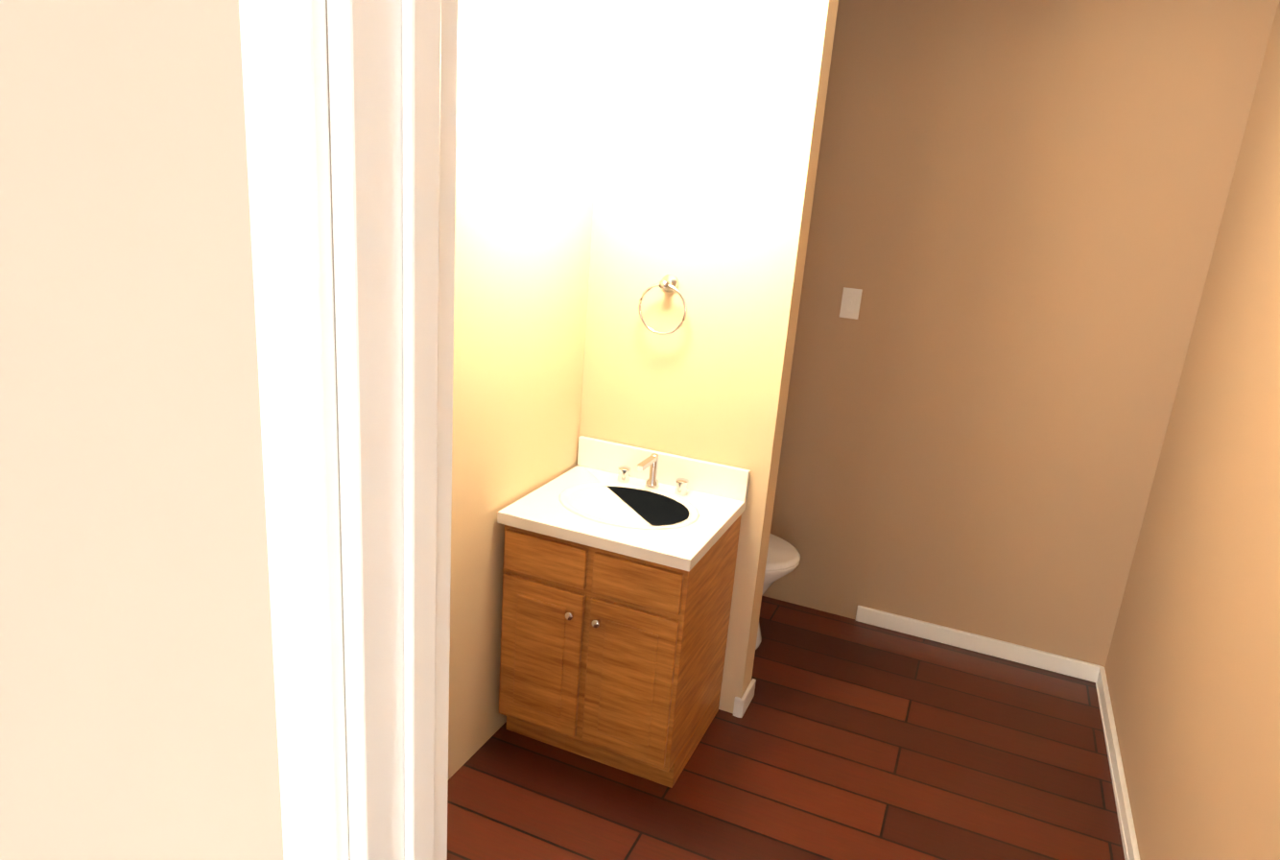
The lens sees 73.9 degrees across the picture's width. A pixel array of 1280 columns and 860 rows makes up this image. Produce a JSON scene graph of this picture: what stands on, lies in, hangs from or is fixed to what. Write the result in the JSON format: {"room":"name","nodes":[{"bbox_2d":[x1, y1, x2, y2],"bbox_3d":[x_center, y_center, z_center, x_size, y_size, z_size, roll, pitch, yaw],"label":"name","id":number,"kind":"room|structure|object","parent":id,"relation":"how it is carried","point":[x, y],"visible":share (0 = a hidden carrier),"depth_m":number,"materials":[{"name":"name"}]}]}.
{"room":"bathroom","nodes":[
{"label":"bathroom","id":0,"kind":"room"},
{"bbox_2d":[0,0,349,859],"bbox_3d":[0.173,0.347,0.608,2.940,2.440,0.120,11,18,21],"label":"wall","id":1,"kind":"structure","parent":0,"point":[136,693],"depth_m":0.72,"materials":[{"name":"beige paint"}]},
{"bbox_2d":[238,0,458,859],"bbox_3d":[0.092,0.482,0.679,0.830,2.135,0.152,11,18,21],"label":"door frame","id":2,"kind":"structure","parent":1,"relation":"attached to","point":[393,82],"depth_m":0.64,"materials":[{"name":"white wood"}]},
{"bbox_2d":[448,0,604,779],"bbox_3d":[-0.402,-0.231,2.412,0.120,2.440,2.900,11,18,21],"label":"wall","id":3,"kind":"structure","parent":0,"point":[529,75],"depth_m":2.36,"materials":[{"name":"paint"}]},
{"bbox_2d":[579,0,838,712],"bbox_3d":[0.149,-0.275,2.707,0.660,2.440,0.120,11,18,21],"label":"wall","id":4,"kind":"structure","parent":0,"point":[710,118],"depth_m":2.55,"materials":[{"name":"paint"}]},
{"bbox_2d":[638,274,687,334],"bbox_3d":[0.077,-0.384,2.609,0.160,0.183,0.058,11,18,21],"label":"towel ring","id":5,"kind":"object","parent":4,"relation":"attached to","point":[668,283],"visible":1,"depth_m":2.60,"materials":[{"name":"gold metal"}]},
{"bbox_2d":[446,595,1124,859],"bbox_3d":[0.790,1.216,2.258,2.930,0.060,2.900,11,18,21],"label":"floor","id":6,"kind":"structure","parent":0,"point":[844,738],"depth_m":2.60,"materials":[{"name":"brown wood"}]},
{"bbox_2d":[497,435,750,787],"bbox_3d":[-0.064,0.541,2.640,0.590,0.885,0.536,11,18,21],"label":"vanity cabinet","id":7,"kind":"object","parent":6,"relation":"on","point":[619,569],"visible":1,"depth_m":2.46,"materials":[{"name":"brown wood"}]},
{"bbox_2d":[755,533,800,649],"bbox_3d":[0.272,0.437,3.287,0.697,0.770,0.420,11,18,21],"label":"toilet","id":8,"kind":"object","parent":6,"relation":"on","point":[783,557],"visible":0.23,"depth_m":3.15,"materials":[{"name":"white ceramic"}]},
{"bbox_2d":[761,0,1279,666],"bbox_3d":[1.040,-0.378,3.296,1.830,2.440,0.120,11,18,21],"label":"wall","id":9,"kind":"structure","parent":0,"point":[1017,211],"depth_m":3.09,"materials":[{"name":"beige paint"}]},
{"bbox_2d":[839,286,862,319],"bbox_3d":[0.814,-0.488,3.291,0.072,0.116,0.016,11,18,21],"label":"bathroom light switch","id":10,"kind":"object","parent":9,"relation":"attached to","point":[850,302],"visible":1,"depth_m":3.29,"materials":[{"name":"white plastic"}]},
{"bbox_2d":[855,605,1093,681],"bbox_3d":[1.323,0.848,3.416,0.900,0.070,0.018,11,18,21],"label":"baseboard","id":11,"kind":"structure","parent":9,"relation":"attached to","point":[1046,660],"depth_m":3.40,"materials":[{"name":"white wood"}]},
{"bbox_2d":[1104,0,1279,859],"bbox_3d":[1.383,0.118,1.708,0.120,2.440,2.900,11,18,21],"label":"wall","id":12,"kind":"structure","parent":0,"point":[1192,667],"depth_m":2.21,"materials":[{"name":"beige paint"}]},
{"bbox_2d":[1090,663,1140,859],"bbox_3d":[1.208,1.252,2.016,0.018,0.070,2.784,11,18,21],"label":"baseboard","id":13,"kind":"structure","parent":12,"relation":"attached to","point":[1129,843],"depth_m":2.68,"materials":[{"name":"white wood"}]}
]}

